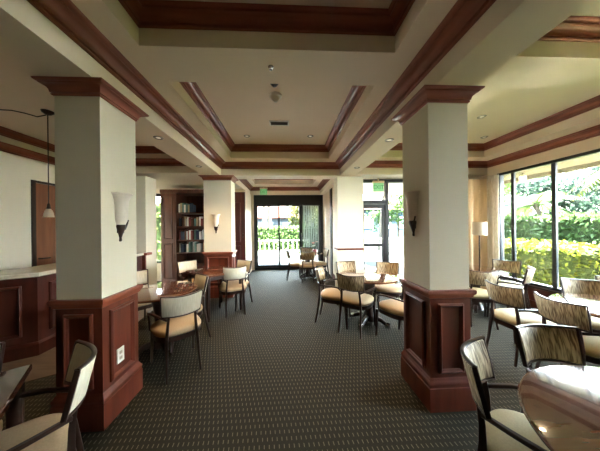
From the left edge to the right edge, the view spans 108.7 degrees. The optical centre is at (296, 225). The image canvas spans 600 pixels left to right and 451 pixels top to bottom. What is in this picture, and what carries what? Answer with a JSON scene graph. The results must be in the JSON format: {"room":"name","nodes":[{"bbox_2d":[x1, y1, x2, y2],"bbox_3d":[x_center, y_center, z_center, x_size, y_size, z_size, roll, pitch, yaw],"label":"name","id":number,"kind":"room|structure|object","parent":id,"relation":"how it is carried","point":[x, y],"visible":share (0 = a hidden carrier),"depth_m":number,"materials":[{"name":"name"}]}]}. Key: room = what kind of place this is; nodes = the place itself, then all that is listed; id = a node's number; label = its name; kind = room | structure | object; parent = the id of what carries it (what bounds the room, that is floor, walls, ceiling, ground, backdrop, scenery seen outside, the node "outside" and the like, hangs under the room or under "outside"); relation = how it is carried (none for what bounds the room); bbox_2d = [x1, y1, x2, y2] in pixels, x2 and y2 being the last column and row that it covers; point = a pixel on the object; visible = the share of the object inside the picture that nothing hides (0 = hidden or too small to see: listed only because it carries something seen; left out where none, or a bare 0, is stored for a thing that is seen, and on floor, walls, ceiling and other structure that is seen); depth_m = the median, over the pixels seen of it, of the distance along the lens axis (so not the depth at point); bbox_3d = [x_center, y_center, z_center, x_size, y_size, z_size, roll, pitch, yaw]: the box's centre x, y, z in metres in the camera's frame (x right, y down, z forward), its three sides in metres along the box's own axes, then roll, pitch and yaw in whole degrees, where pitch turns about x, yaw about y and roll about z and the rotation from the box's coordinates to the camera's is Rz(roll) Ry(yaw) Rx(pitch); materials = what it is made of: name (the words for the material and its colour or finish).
{"room":"eatery","nodes":[
{"label":"eatery","id":0,"kind":"room"},
{"bbox_2d":[0,135,54,269],"bbox_3d":[-4.588,0.009,1.335,0.120,3.080,9.500,-1,0,-3],"label":"wall","id":1,"kind":"structure","parent":0,"point":[17,172],"depth_m":3.56,"materials":[{"name":"paint"}]},
{"bbox_2d":[31,180,54,266],"bbox_3d":[-4.701,0.370,4.227,0.120,2.360,0.950,-1,0,-3],"label":"trim","id":2,"kind":"structure","parent":1,"relation":"attached to","point":[33,182],"depth_m":3.78,"materials":[{"name":"brown wood"}]},
{"bbox_2d":[36,183,55,265],"bbox_3d":[-4.681,0.390,4.248,0.162,2.320,0.870,-1,0,-3],"label":"door","id":3,"kind":"structure","parent":1,"relation":"in","point":[45,226],"depth_m":3.99,"materials":[{"name":"brown wood"}]},
{"bbox_2d":[0,126,165,153],"bbox_3d":[-3.146,-1.491,0.453,2.710,0.110,7.600,-1,0,-3],"label":"trim","id":4,"kind":"structure","parent":1,"relation":"attached to","point":[6,132],"depth_m":3.81,"materials":[{"name":"brown wood"}]},
{"bbox_2d":[0,141,185,165],"bbox_3d":[-3.143,-1.248,0.453,2.710,0.116,7.600,-1,0,-3],"label":"trim","id":5,"kind":"structure","parent":1,"relation":"attached to","point":[5,147],"depth_m":3.98,"materials":[{"name":"brown wood"}]},
{"bbox_2d":[31,76,148,431],"bbox_3d":[-1.638,0.228,1.794,0.480,2.580,0.534,-1,0,-3],"label":"pillar","id":6,"kind":"structure","parent":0,"point":[96,301],"depth_m":1.61,"materials":[{"name":"paint"}]},
{"bbox_2d":[117,345,123,364],"bbox_3d":[-1.458,1.064,1.778,0.008,0.120,0.072,-1,0,-3],"label":"wall outlet","id":7,"kind":"object","parent":6,"relation":"attached to","point":[120,352],"visible":1,"depth_m":1.77,"materials":[{"name":"white plastic"}]},
{"bbox_2d":[111,192,132,241],"bbox_3d":[-1.435,-0.071,1.799,0.092,0.399,0.184,-1,0,-3],"label":"wall sconce","id":8,"kind":"object","parent":6,"relation":"attached to","point":[121,200],"visible":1,"depth_m":1.76,"materials":[{"name":"white glass"}]},
{"bbox_2d":[136,176,156,283],"bbox_3d":[-3.885,0.252,4.621,1.470,2.580,0.360,-1,0,-3],"label":"wall","id":9,"kind":"structure","parent":0,"point":[146,237],"depth_m":4.53,"materials":[{"name":"paint"}]},
{"bbox_2d":[142,256,146,284],"bbox_3d":[-3.417,1.072,4.432,0.570,0.930,0.062,-1,0,-3],"label":"trim","id":10,"kind":"structure","parent":9,"relation":"attached to","point":[143,257],"depth_m":4.44,"materials":[{"name":"brown wood"}]},
{"bbox_2d":[156,189,160,280],"bbox_3d":[-3.529,0.248,6.080,2.680,2.580,0.120,-1,0,-3],"label":"wall","id":11,"kind":"structure","parent":0,"point":[157,190],"depth_m":6.00,"materials":[{"name":"beige paint"}]},
{"bbox_2d":[198,175,238,297],"bbox_3d":[-1.687,0.228,4.725,0.727,2.580,0.484,-1,0,-3],"label":"column","id":12,"kind":"structure","parent":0,"point":[219,190],"depth_m":4.56,"materials":[{"name":"paint"}]},
{"bbox_2d":[211,214,219,232],"bbox_3d":[-1.716,-0.048,4.518,0.184,0.399,0.092,-1,0,-3],"label":"wall sconce","id":13,"kind":"object","parent":12,"relation":"attached to","point":[215,216],"visible":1,"depth_m":4.52,"materials":[{"name":"white glass"}]},
{"bbox_2d":[235,190,251,277],"bbox_3d":[-1.900,0.230,6.888,0.750,2.580,1.260,-1,0,-3],"label":"wall","id":14,"kind":"structure","parent":0,"point":[248,197],"depth_m":6.75,"materials":[{"name":"beige paint"}]},
{"bbox_2d":[235,199,243,264],"bbox_3d":[-1.857,0.360,6.212,0.630,2.280,0.084,-1,0,-3],"label":"door","id":15,"kind":"structure","parent":14,"relation":"in","point":[239,220],"depth_m":6.23,"materials":[{"name":"brown wood"}]},
{"bbox_2d":[235,192,245,259],"bbox_3d":[-1.867,0.270,6.234,0.735,2.500,0.050,-1,0,-3],"label":"trim","id":16,"kind":"structure","parent":14,"relation":"attached to","point":[238,195],"depth_m":6.22,"materials":[{"name":"brown wood"}]},
{"bbox_2d":[250,191,324,269],"bbox_3d":[-0.587,-0.034,7.506,3.438,3.080,0.150,-1,0,-3],"label":"wall","id":17,"kind":"structure","parent":0,"point":[252,193],"depth_m":7.43,"materials":[{"name":"beige paint"}]},
{"bbox_2d":[254,195,322,269],"bbox_3d":[-0.283,0.213,7.505,2.400,2.580,0.140,-1,0,-3],"label":"door","id":18,"kind":"structure","parent":17,"relation":"in","point":[259,200],"depth_m":7.48,"materials":[{"name":"black metal"}]},
{"bbox_2d":[303,204,319,260],"bbox_3d":[0.506,0.312,7.456,0.590,2.125,0.117,-1,0,-3],"label":"vertical blind","id":19,"kind":"object","parent":17,"relation":"attached to","point":[310,206],"visible":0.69,"depth_m":7.43,"materials":[{"name":"grey"}]},
{"bbox_2d":[0,0,599,194],"bbox_3d":[-0.149,-1.413,2.196,9.060,0.670,10.800,-1,0,-3],"label":"ceiling","id":20,"kind":"structure","parent":0,"point":[526,80],"depth_m":1.92,"materials":[{"name":"beige paint"}]},
{"bbox_2d":[0,109,54,216],"bbox_3d":[-3.542,-0.830,2.850,0.524,1.425,0.129,-1,0,-13],"label":"pendant lamp","id":21,"kind":"object","parent":20,"relation":"hanging from","point":[48,212],"visible":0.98,"depth_m":2.89,"materials":[{"name":"brown metal"}]},
{"bbox_2d":[27,0,495,168],"bbox_3d":[-0.157,-1.280,0.704,2.540,0.116,7.820,-1,0,-3],"label":"trim","id":22,"kind":"structure","parent":20,"relation":"attached to","point":[63,14],"depth_m":1.74,"materials":[{"name":"brown wood"}]},
{"bbox_2d":[260,187,267,194],"bbox_3d":[-1.127,-1.188,7.255,0.260,0.280,0.050,-1,0,-3],"label":"exit sign","id":23,"kind":"object","parent":20,"relation":"hanging from","point":[263,190],"visible":1,"depth_m":7.25,"materials":[{"name":"green plastic"}]},
{"bbox_2d":[118,0,414,35],"bbox_3d":[-0.135,-1.524,0.212,1.929,0.110,2.835,-1,0,-3],"label":"trim","id":24,"kind":"structure","parent":20,"relation":"attached to","point":[158,14],"depth_m":1.57,"materials":[{"name":"brown wood"}]},
{"bbox_2d":[180,82,365,151],"bbox_3d":[-0.273,-1.522,3.137,1.929,0.110,2.232,-1,0,-3],"label":"trim","id":25,"kind":"structure","parent":20,"relation":"attached to","point":[193,90],"depth_m":3.30,"materials":[{"name":"brown wood"}]},
{"bbox_2d":[269,91,281,102],"bbox_3d":[-0.259,-1.533,2.591,0.150,0.088,0.148,-1,0,-3],"label":"smoke detector","id":26,"kind":"object","parent":20,"relation":"attached to","point":[275,96],"visible":1,"depth_m":2.55,"materials":[{"name":"white plastic"}]},
{"bbox_2d":[269,120,288,125],"bbox_3d":[-0.273,-1.571,3.292,0.300,0.012,0.150,-1,0,-3],"label":"ceiling vent","id":27,"kind":"object","parent":20,"relation":"in","point":[271,122],"visible":1,"depth_m":3.30,"materials":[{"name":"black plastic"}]},
{"bbox_2d":[254,179,312,179],"bbox_3d":[-0.373,-1.521,6.065,1.860,0.110,1.550,-1,0,-3],"label":"trim","id":28,"kind":"structure","parent":20,"relation":"attached to","point":[254,179],"depth_m":6.82,"materials":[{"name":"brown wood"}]},
{"bbox_2d":[239,179,329,190],"bbox_3d":[-0.347,-1.278,6.191,2.400,0.116,2.500,-1,0,-3],"label":"trim","id":29,"kind":"structure","parent":20,"relation":"attached to","point":[245,182],"depth_m":7.37,"materials":[{"name":"brown wood"}]},
{"bbox_2d":[372,178,383,191],"bbox_3d":[1.851,-0.940,4.894,0.260,0.320,0.050,-1,0,-3],"label":"exit sign","id":30,"kind":"object","parent":20,"relation":"hanging from","point":[378,186],"visible":1,"depth_m":4.89,"materials":[{"name":"green plastic"}]},
{"bbox_2d":[390,95,599,150],"bbox_3d":[2.739,-1.554,3.219,2.150,0.110,2.110,-1,0,-3],"label":"trim","id":31,"kind":"structure","parent":20,"relation":"attached to","point":[592,103],"depth_m":3.34,"materials":[{"name":"brown wood"}]},
{"bbox_2d":[537,15,599,42],"bbox_3d":[2.875,-1.556,0.355,2.150,0.110,2.835,-1,0,-3],"label":"trim","id":32,"kind":"structure","parent":20,"relation":"attached to","point":[573,28],"depth_m":1.71,"materials":[{"name":"brown wood"}]},
{"bbox_2d":[1,266,599,450],"bbox_3d":[-0.167,1.559,2.194,8.960,0.126,10.800,-1,0,-3],"label":"floor","id":33,"kind":"structure","parent":0,"point":[271,377],"depth_m":2.02,"materials":[{"name":"carpet"}]},
{"bbox_2d":[0,341,5,431],"bbox_3d":[-1.761,1.105,1.005,0.530,0.833,0.545,-1,0,-40],"label":"dining chair","id":34,"kind":"object","parent":33,"relation":"on","point":[2,344],"visible":0.7,"depth_m":1.26,"materials":[{"name":"brown wood"}]},
{"bbox_2d":[0,364,31,428],"bbox_3d":[-1.571,1.152,0.596,0.900,0.730,0.900,-1,0,-40],"label":"square table","id":35,"kind":"object","parent":33,"relation":"on","point":[12,382],"visible":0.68,"depth_m":1.13,"materials":[{"name":"brown wood"}]},
{"bbox_2d":[0,339,96,450],"bbox_3d":[-1.314,1.101,1.018,0.530,0.833,0.545,-1,0,44],"label":"dining chair","id":36,"kind":"object","parent":33,"relation":"on","point":[55,431],"visible":1,"depth_m":1.07,"materials":[{"name":"beige fabric"}]},
{"bbox_2d":[0,253,143,362],"bbox_3d":[-3.771,1.048,3.097,1.423,0.985,2.556,-1,0,-3],"label":"bar counter","id":37,"kind":"object","parent":33,"relation":"on","point":[27,324],"depth_m":2.51,"materials":[{"name":"brown wood"}]},
{"bbox_2d":[137,269,151,320],"bbox_3d":[-2.372,1.112,3.201,0.545,0.833,0.530,-1,0,39],"label":"dining chair","id":38,"kind":"object","parent":33,"relation":"on","point":[142,275],"visible":0.21,"depth_m":3.40,"materials":[{"name":"beige fabric"}]},
{"bbox_2d":[138,281,197,357],"bbox_3d":[-1.696,1.153,2.662,0.860,0.729,0.860,-1,0,-3],"label":"round table","id":39,"kind":"object","parent":33,"relation":"on","point":[150,293],"visible":0.48,"depth_m":2.58,"materials":[{"name":"brown wood"}]},
{"bbox_2d":[147,289,202,383],"bbox_3d":[-1.297,1.100,2.349,0.530,0.833,0.545,-1,0,-41],"label":"dining chair","id":40,"kind":"object","parent":33,"relation":"on","point":[179,319],"visible":1,"depth_m":2.21,"materials":[{"name":"beige fabric"}]},
{"bbox_2d":[160,189,203,281],"bbox_3d":[-2.780,0.305,5.709,1.300,2.450,0.632,-1,0,-3],"label":"bookcase","id":41,"kind":"object","parent":33,"relation":"on","point":[170,199],"visible":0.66,"depth_m":5.41,"materials":[{"name":"brown wood"}]},
{"bbox_2d":[177,259,197,290],"bbox_3d":[-2.037,1.108,4.178,0.545,0.833,0.530,-1,0,39],"label":"dining chair","id":42,"kind":"object","parent":33,"relation":"on","point":[183,266],"visible":0.39,"depth_m":4.29,"materials":[{"name":"beige fabric"}]},
{"bbox_2d":[171,273,210,354],"bbox_3d":[-1.470,1.102,2.866,0.530,0.833,0.545,-1,0,44],"label":"dining chair","id":43,"kind":"object","parent":33,"relation":"on","point":[201,280],"visible":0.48,"depth_m":2.91,"materials":[{"name":"brown wood"}]},
{"bbox_2d":[186,265,241,321],"bbox_3d":[-1.454,1.151,3.843,0.720,0.730,0.720,-1,0,39],"label":"square table","id":44,"kind":"object","parent":33,"relation":"on","point":[215,272],"visible":0.49,"depth_m":3.65,"materials":[{"name":"brown wood"}]},
{"bbox_2d":[217,265,246,317],"bbox_3d":[-1.127,1.099,3.822,0.530,0.833,0.545,-1,0,-24],"label":"dining chair","id":45,"kind":"object","parent":33,"relation":"on","point":[228,288],"visible":0.95,"depth_m":3.66,"materials":[{"name":"beige fabric"}]},
{"bbox_2d":[221,259,252,310],"bbox_3d":[-1.151,1.099,4.140,0.530,0.833,0.545,-1,0,31],"label":"dining chair","id":46,"kind":"object","parent":33,"relation":"on","point":[240,263],"visible":0.53,"depth_m":4.22,"materials":[{"name":"beige fabric"}]},
{"bbox_2d":[285,249,305,280],"bbox_3d":[-0.050,1.087,6.095,0.545,0.833,0.473,-1,0,-6],"label":"dining chair","id":47,"kind":"object","parent":33,"relation":"on","point":[295,264],"visible":0.85,"depth_m":5.92,"materials":[{"name":"beige fabric"}]},
{"bbox_2d":[299,247,314,276],"bbox_3d":[0.293,1.083,6.513,0.473,0.833,0.545,-1,0,0],"label":"dining chair","id":48,"kind":"object","parent":33,"relation":"on","point":[301,248],"visible":0.36,"depth_m":6.71,"materials":[{"name":"brown wood"}]},
{"bbox_2d":[299,251,315,282],"bbox_3d":[0.293,1.083,5.867,0.473,0.833,0.545,-1,0,2],"label":"dining chair","id":49,"kind":"object","parent":33,"relation":"on","point":[304,255],"visible":0.92,"depth_m":5.67,"materials":[{"name":"beige fabric"}]},
{"bbox_2d":[293,251,321,279],"bbox_3d":[0.302,1.131,6.141,0.840,0.729,0.840,-1,0,-3],"label":"round table","id":50,"kind":"object","parent":33,"relation":"on","point":[307,271],"visible":0.58,"depth_m":6.07,"materials":[{"name":"brown wood"}]},
{"bbox_2d":[310,248,329,278],"bbox_3d":[0.656,1.079,6.135,0.545,0.833,0.473,-1,0,-8],"label":"dining chair","id":51,"kind":"object","parent":33,"relation":"on","point":[326,251],"visible":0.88,"depth_m":6.02,"materials":[{"name":"brown wood"}]},
{"bbox_2d":[315,265,350,328],"bbox_3d":[0.561,1.080,3.403,0.545,0.833,0.530,-1,0,20],"label":"dining chair","id":52,"kind":"object","parent":33,"relation":"on","point":[332,295],"visible":0.84,"depth_m":3.31,"materials":[{"name":"beige fabric"}]},
{"bbox_2d":[336,261,364,305],"bbox_3d":[0.966,1.076,3.847,0.530,0.833,0.545,-1,0,-14],"label":"dining chair","id":53,"kind":"object","parent":33,"relation":"on","point":[341,266],"visible":0.26,"depth_m":4.06,"materials":[{"name":"beige fabric"}]},
{"bbox_2d":[336,272,375,338],"bbox_3d":[0.841,1.077,3.125,0.530,0.833,0.545,-1,0,34],"label":"dining chair","id":54,"kind":"object","parent":33,"relation":"on","point":[356,299],"visible":0.97,"depth_m":2.97,"materials":[{"name":"beige fabric"}]},
{"bbox_2d":[340,269,401,328],"bbox_3d":[1.116,1.123,3.326,0.920,0.729,0.920,-1,0,-3],"label":"round table","id":55,"kind":"object","parent":33,"relation":"on","point":[371,277],"visible":0.65,"depth_m":3.25,"materials":[{"name":"brown wood"}]},
{"bbox_2d":[373,261,402,301],"bbox_3d":[1.573,1.070,3.745,0.530,0.833,0.545,-1,0,24],"label":"dining chair","id":56,"kind":"object","parent":33,"relation":"on","point":[394,290],"visible":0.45,"depth_m":3.65,"materials":[{"name":"beige fabric"}]},
{"bbox_2d":[375,289,403,335],"bbox_3d":[1.362,1.072,2.780,0.530,0.833,0.545,-1,0,-23],"label":"dining chair","id":57,"kind":"object","parent":33,"relation":"on","point":[393,308],"visible":0.37,"depth_m":2.75,"materials":[{"name":"beige fabric"}]},
{"bbox_2d":[468,179,486,289],"bbox_3d":[3.698,0.215,4.615,0.720,2.430,0.072,-1,0,-2],"label":"curtain","id":58,"kind":"object","parent":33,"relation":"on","point":[477,188],"visible":0.34,"depth_m":4.61,"materials":[{"name":"beige fabric"}]},
{"bbox_2d":[471,222,486,265],"bbox_3d":[3.648,0.691,4.297,0.260,1.540,0.260,-1,0,-3],"label":"floor lamp","id":59,"kind":"object","parent":33,"relation":"on","point":[478,228],"visible":0.57,"depth_m":4.21,"materials":[{"name":"beige fabric"}]},
{"bbox_2d":[469,270,498,329],"bbox_3d":[2.768,1.057,3.327,0.530,0.833,0.545,-1,0,18],"label":"dining chair","id":60,"kind":"object","parent":33,"relation":"on","point":[477,278],"visible":0.5,"depth_m":3.15,"materials":[{"name":"fabric"}]},
{"bbox_2d":[469,265,509,315],"bbox_3d":[3.090,1.101,3.710,0.840,0.729,0.840,-1,0,-3],"label":"round table","id":61,"kind":"object","parent":33,"relation":"on","point":[476,306],"visible":0.44,"depth_m":3.62,"materials":[{"name":"brown wood"}]},
{"bbox_2d":[460,335,549,450],"bbox_3d":[1.117,1.074,1.015,0.530,0.833,0.545,-1,0,-45],"label":"dining chair","id":62,"kind":"object","parent":33,"relation":"on","point":[499,429],"visible":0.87,"depth_m":1.07,"materials":[{"name":"beige fabric"}]},
{"bbox_2d":[492,259,524,289],"bbox_3d":[3.719,1.047,3.835,0.545,0.833,0.530,-1,0,-42],"label":"dining chair","id":63,"kind":"object","parent":33,"relation":"on","point":[514,267],"visible":0.44,"depth_m":3.90,"materials":[{"name":"beige fabric"}]},
{"bbox_2d":[487,266,534,316],"bbox_3d":[3.392,1.050,3.422,0.530,0.833,0.545,-1,0,-41],"label":"dining chair","id":64,"kind":"object","parent":33,"relation":"on","point":[529,273],"visible":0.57,"depth_m":3.20,"materials":[{"name":"beige fabric"}]},
{"bbox_2d":[485,279,563,366],"bbox_3d":[2.506,1.060,2.439,0.545,0.833,0.530,-1,0,-7],"label":"dining chair","id":65,"kind":"object","parent":33,"relation":"on","point":[513,297],"visible":0.82,"depth_m":2.36,"materials":[{"name":"brown wood"}]},
{"bbox_2d":[513,324,586,413],"bbox_3d":[1.609,1.069,1.195,0.530,0.833,0.545,-1,0,2],"label":"dining chair","id":66,"kind":"object","parent":33,"relation":"on","point":[536,342],"visible":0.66,"depth_m":1.40,"materials":[{"name":"beige fabric"}]},
{"bbox_2d":[517,365,599,450],"bbox_3d":[1.456,1.119,0.573,1.208,0.729,1.208,-1,0,-3],"label":"round table","id":67,"kind":"object","parent":33,"relation":"on","point":[561,403],"visible":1,"depth_m":0.91,"materials":[{"name":"brown wood"}]},
{"bbox_2d":[533,291,599,368],"bbox_3d":[2.550,1.059,1.938,0.545,0.833,0.530,-1,0,-2],"label":"dining chair","id":68,"kind":"object","parent":33,"relation":"on","point":[558,312],"visible":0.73,"depth_m":1.83,"materials":[{"name":"beige fabric"}]},
{"bbox_2d":[549,293,599,317],"bbox_3d":[2.944,1.103,1.921,0.900,0.729,0.900,-1,0,-3],"label":"round table","id":69,"kind":"object","parent":33,"relation":"on","point":[593,301],"visible":0.51,"depth_m":2.16,"materials":[{"name":"brown wood"}]},
{"bbox_2d":[559,278,599,332],"bbox_3d":[3.319,1.051,2.382,0.530,0.833,0.545,-1,0,27],"label":"dining chair","id":70,"kind":"object","parent":33,"relation":"on","point":[568,285],"visible":0.34,"depth_m":2.57,"materials":[{"name":"beige fabric"}]},
{"bbox_2d":[324,187,334,274],"bbox_3d":[1.086,0.198,6.283,0.140,2.580,2.450,-1,0,-3],"label":"wall","id":71,"kind":"structure","parent":0,"point":[327,195],"depth_m":6.74,"materials":[{"name":"beige paint"}]},
{"bbox_2d":[330,188,332,276],"bbox_3d":[1.003,0.200,6.294,0.025,2.579,0.240,-1,0,-3],"label":"trim","id":72,"kind":"structure","parent":71,"relation":"attached to","point":[331,227],"depth_m":6.23,"materials":[{"name":"brown wood"}]},
{"bbox_2d":[334,176,364,286],"bbox_3d":[1.177,0.197,4.891,0.606,2.580,0.336,-1,0,-3],"label":"pillar","id":73,"kind":"structure","parent":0,"point":[348,190],"depth_m":4.74,"materials":[{"name":"paint"}]},
{"bbox_2d":[391,85,484,412],"bbox_3d":[1.228,0.197,1.940,0.486,2.580,0.544,-1,0,-3],"label":"column","id":74,"kind":"structure","parent":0,"point":[437,294],"depth_m":1.75,"materials":[{"name":"paint"}]},
{"bbox_2d":[402,191,418,235],"bbox_3d":[1.014,-0.107,1.950,0.092,0.399,0.184,-1,0,-3],"label":"wall sconce","id":75,"kind":"object","parent":74,"relation":"attached to","point":[411,197],"visible":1,"depth_m":1.91,"materials":[{"name":"white glass"}]},
{"bbox_2d":[472,136,599,265],"bbox_3d":[4.423,-0.087,1.085,0.140,3.080,8.150,-1,0,-3],"label":"wall","id":76,"kind":"structure","parent":0,"point":[593,143],"depth_m":3.64,"materials":[{"name":"beige paint"}]},
{"bbox_2d":[366,125,599,167],"bbox_3d":[2.896,-1.313,0.788,2.912,0.116,7.700,-1,0,-3],"label":"trim","id":77,"kind":"structure","parent":76,"relation":"attached to","point":[594,131],"depth_m":3.84,"materials":[{"name":"brown wood"}]},
{"bbox_2d":[500,278,561,293],"bbox_3d":[4.341,1.084,2.553,0.190,0.030,3.890,-1,0,-3],"label":"trim","id":78,"kind":"structure","parent":76,"relation":"attached to","point":[531,286],"depth_m":3.74,"materials":[{"name":"brown wood"}]},
{"bbox_2d":[525,287,554,308],"bbox_3d":[4.358,1.276,2.553,0.160,0.355,3.890,-1,0,-3],"label":"baseboard","id":79,"kind":"structure","parent":76,"relation":"attached to","point":[530,290],"depth_m":3.83,"materials":[{"name":"brown wood"}]},
{"bbox_2d":[497,148,599,291],"bbox_3d":[4.339,-0.011,2.553,0.110,2.160,3.890,-1,0,-3],"label":"window","id":80,"kind":"structure","parent":76,"relation":"in","point":[554,177],"depth_m":3.68,"materials":[{"name":"grey metal"}]},
{"bbox_2d":[487,174,499,279],"bbox_3d":[4.118,0.181,4.498,0.070,2.490,0.218,-1,0,-19],"label":"patterned curtain","id":81,"kind":"object","parent":80,"relation":"hanging from","point":[493,243],"visible":0.66,"depth_m":4.51,"materials":[{"name":"beige fabric"}]},
{"bbox_2d":[504,153,599,184],"bbox_3d":[5.126,-1.175,-1.859,1.010,0.240,19.800,-1,0,-3],"label":"roof overhang","id":82,"kind":"object","parent":76,"relation":"attached to","point":[591,161],"depth_m":4.13,"materials":[{"name":"beige paint"}]},
{"bbox_2d":[519,173,526,181],"bbox_3d":[4.779,-1.026,4.552,0.111,0.210,0.111,-1,0,20],"label":"hanging lantern","id":83,"kind":"object","parent":82,"relation":"hanging from","point":[522,178],"visible":1,"depth_m":4.52,"materials":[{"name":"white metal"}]},
{"bbox_3d":[3.523,0.172,5.142,1.280,2.580,0.140,-1,0,-3],"label":"wall","id":84,"kind":"structure","parent":0,"visible":0},
{"bbox_2d":[363,179,402,286],"bbox_3d":[2.812,0.180,5.139,2.700,2.579,0.080,-1,0,-3],"label":"door","id":85,"kind":"structure","parent":84,"relation":"in","point":[383,204],"depth_m":5.07,"materials":[{"name":"clear glass"}]},
{"label":"outside","id":86,"kind":"structure","parent":0,"visible":0},
{"bbox_2d":[258,238,403,250],"bbox_3d":[4.066,1.557,20.214,70.000,0.080,80.000,-1,0,-3],"label":"ground","id":87,"kind":"structure","parent":86,"point":[365,240],"depth_m":16.36,"materials":[{"name":"white concrete"}]},
{"bbox_2d":[156,202,160,260],"bbox_3d":[-7.047,0.300,9.387,4.063,2.854,1.278,-1,0,-3],"label":"hedge","id":88,"kind":"object","parent":87,"relation":"on","point":[158,206],"visible":0.02,"depth_m":9.00,"materials":[{"name":"green plant"}]},
{"bbox_2d":[262,207,265,225],"bbox_3d":[-2.394,-1.108,16.403,3.537,5.391,3.835,-1,0,-42],"label":"palm tree","id":89,"kind":"object","parent":87,"relation":"on","point":[263,208],"visible":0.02,"depth_m":16.27,"materials":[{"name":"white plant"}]},
{"bbox_2d":[267,207,271,225],"bbox_3d":[-2.269,-1.379,17.487,3.422,5.935,3.723,-1,0,43],"label":"palm tree","id":90,"kind":"object","parent":87,"relation":"on","point":[268,208],"visible":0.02,"depth_m":17.31,"materials":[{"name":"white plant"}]},
{"bbox_2d":[258,222,312,226],"bbox_3d":[-3.192,0.614,19.971,13.500,1.960,0.200,-1,0,-3],"label":"wall","id":91,"kind":"structure","parent":87,"relation":"on","point":[286,224],"depth_m":19.95,"materials":[{"name":"paint"}]},
{"bbox_2d":[258,225,314,249],"bbox_3d":[-2.195,0.798,14.715,9.216,1.753,1.445,-1,0,-3],"label":"hedge","id":92,"kind":"object","parent":87,"relation":"on","point":[266,232],"visible":0.32,"depth_m":14.21,"materials":[{"name":"green"}]},
{"bbox_2d":[258,206,314,221],"bbox_3d":[-3.398,-0.504,29.372,14.800,4.200,5.800,-1,0,-3],"label":"house","id":93,"kind":"structure","parent":87,"relation":"on","point":[274,210],"depth_m":27.17,"materials":[{"name":"paint"}]},
{"bbox_2d":[286,206,316,225],"bbox_3d":[0.892,-0.961,18.630,3.964,5.032,4.082,-1,0,-3],"label":"tree","id":94,"kind":"object","parent":87,"relation":"on","point":[293,209],"visible":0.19,"depth_m":18.18,"materials":[{"name":"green plant"}]},
{"bbox_2d":[258,249,403,266],"bbox_3d":[0.577,1.534,9.307,11.000,0.040,8.460,-1,0,-3],"label":"patio","id":95,"kind":"structure","parent":87,"relation":"on","point":[370,260],"depth_m":10.02,"materials":[{"name":"white concrete"}]},
{"bbox_2d":[258,240,305,258],"bbox_3d":[-1.280,1.099,10.150,3.620,0.870,0.040,-1,0,-3],"label":"picket fence","id":96,"kind":"object","parent":95,"relation":"on","point":[259,255],"visible":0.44,"depth_m":10.14,"materials":[{"name":"grey paint"}]},
{"bbox_2d":[364,237,403,254],"bbox_3d":[3.986,1.042,11.000,3.820,0.870,0.040,-1,0,-3],"label":"picket fence","id":97,"kind":"object","parent":95,"relation":"on","point":[401,251],"visible":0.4,"depth_m":11.02,"materials":[{"name":"grey paint"}]},
{"bbox_2d":[364,194,402,243],"bbox_3d":[8.133,-1.112,17.537,4.751,5.180,4.798,-1,0,-3],"label":"tree","id":98,"kind":"object","parent":87,"relation":"on","point":[398,199],"visible":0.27,"depth_m":17.39,"materials":[{"name":"green plant"}]},
{"bbox_2d":[364,202,402,237],"bbox_3d":[9.428,-0.941,27.977,9.300,4.800,5.800,-1,0,-3],"label":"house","id":99,"kind":"structure","parent":87,"relation":"on","point":[393,227],"depth_m":25.47,"materials":[{"name":"paint"}]},
{"bbox_2d":[372,194,395,250],"bbox_3d":[5.548,-0.929,13.077,3.387,4.888,3.486,-1,0,-33],"label":"palm tree","id":100,"kind":"object","parent":87,"relation":"on","point":[374,198],"visible":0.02,"depth_m":12.88,"materials":[{"name":"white plant"}]},
{"bbox_2d":[504,182,550,215],"bbox_3d":[14.725,-1.346,14.989,5.037,5.507,5.048,-1,0,-3],"label":"tree","id":101,"kind":"object","parent":87,"relation":"on","point":[507,187],"visible":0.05,"depth_m":13.26,"materials":[{"name":"green plant"}]},
{"bbox_2d":[504,193,576,215],"bbox_3d":[10.770,-0.028,10.204,2.848,2.957,3.186,-1,0,-36],"label":"palm tree","id":102,"kind":"object","parent":87,"relation":"on","point":[508,203],"visible":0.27,"depth_m":9.97,"materials":[{"name":"green plant"}]},
{"bbox_2d":[504,190,590,216],"bbox_3d":[8.990,0.123,8.119,2.656,2.713,2.887,-1,0,-3],"label":"palm tree","id":103,"kind":"object","parent":87,"relation":"on","point":[541,199],"visible":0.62,"depth_m":7.99,"materials":[{"name":"green plant"}]},
{"bbox_2d":[504,238,599,287],"bbox_3d":[6.052,0.920,4.540,1.194,1.262,8.678,-1,0,-3],"label":"hedge","id":104,"kind":"object","parent":87,"relation":"on","point":[574,262],"visible":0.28,"depth_m":4.75,"materials":[{"name":"green plant"}]},
{"bbox_2d":[504,209,599,248],"bbox_3d":[8.671,0.528,7.423,1.459,2.054,12.237,-1,0,-3],"label":"hedge","id":105,"kind":"object","parent":87,"relation":"on","point":[577,227],"visible":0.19,"depth_m":6.63,"materials":[{"name":"green plant"}]},
{"bbox_2d":[516,170,599,215],"bbox_3d":[14.454,-0.996,11.307,5.018,4.813,3.915,-1,0,-26],"label":"tree","id":106,"kind":"object","parent":87,"relation":"on","point":[543,184],"visible":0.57,"depth_m":10.77,"materials":[{"name":"green plant"}]},
{"bbox_2d":[562,170,599,200],"bbox_3d":[10.407,-0.578,6.175,3.514,4.071,3.550,-1,0,-29],"label":"palm tree","id":107,"kind":"object","parent":87,"relation":"on","point":[595,174],"visible":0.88,"depth_m":7.10,"materials":[{"name":"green plant"}]},
{"bbox_2d":[574,166,599,196],"bbox_3d":[13.777,-1.458,6.940,5.428,5.750,5.003,-1,0,39],"label":"tree","id":108,"kind":"object","parent":87,"relation":"on","point":[595,169],"visible":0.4,"depth_m":9.50,"materials":[{"name":"green plant"}]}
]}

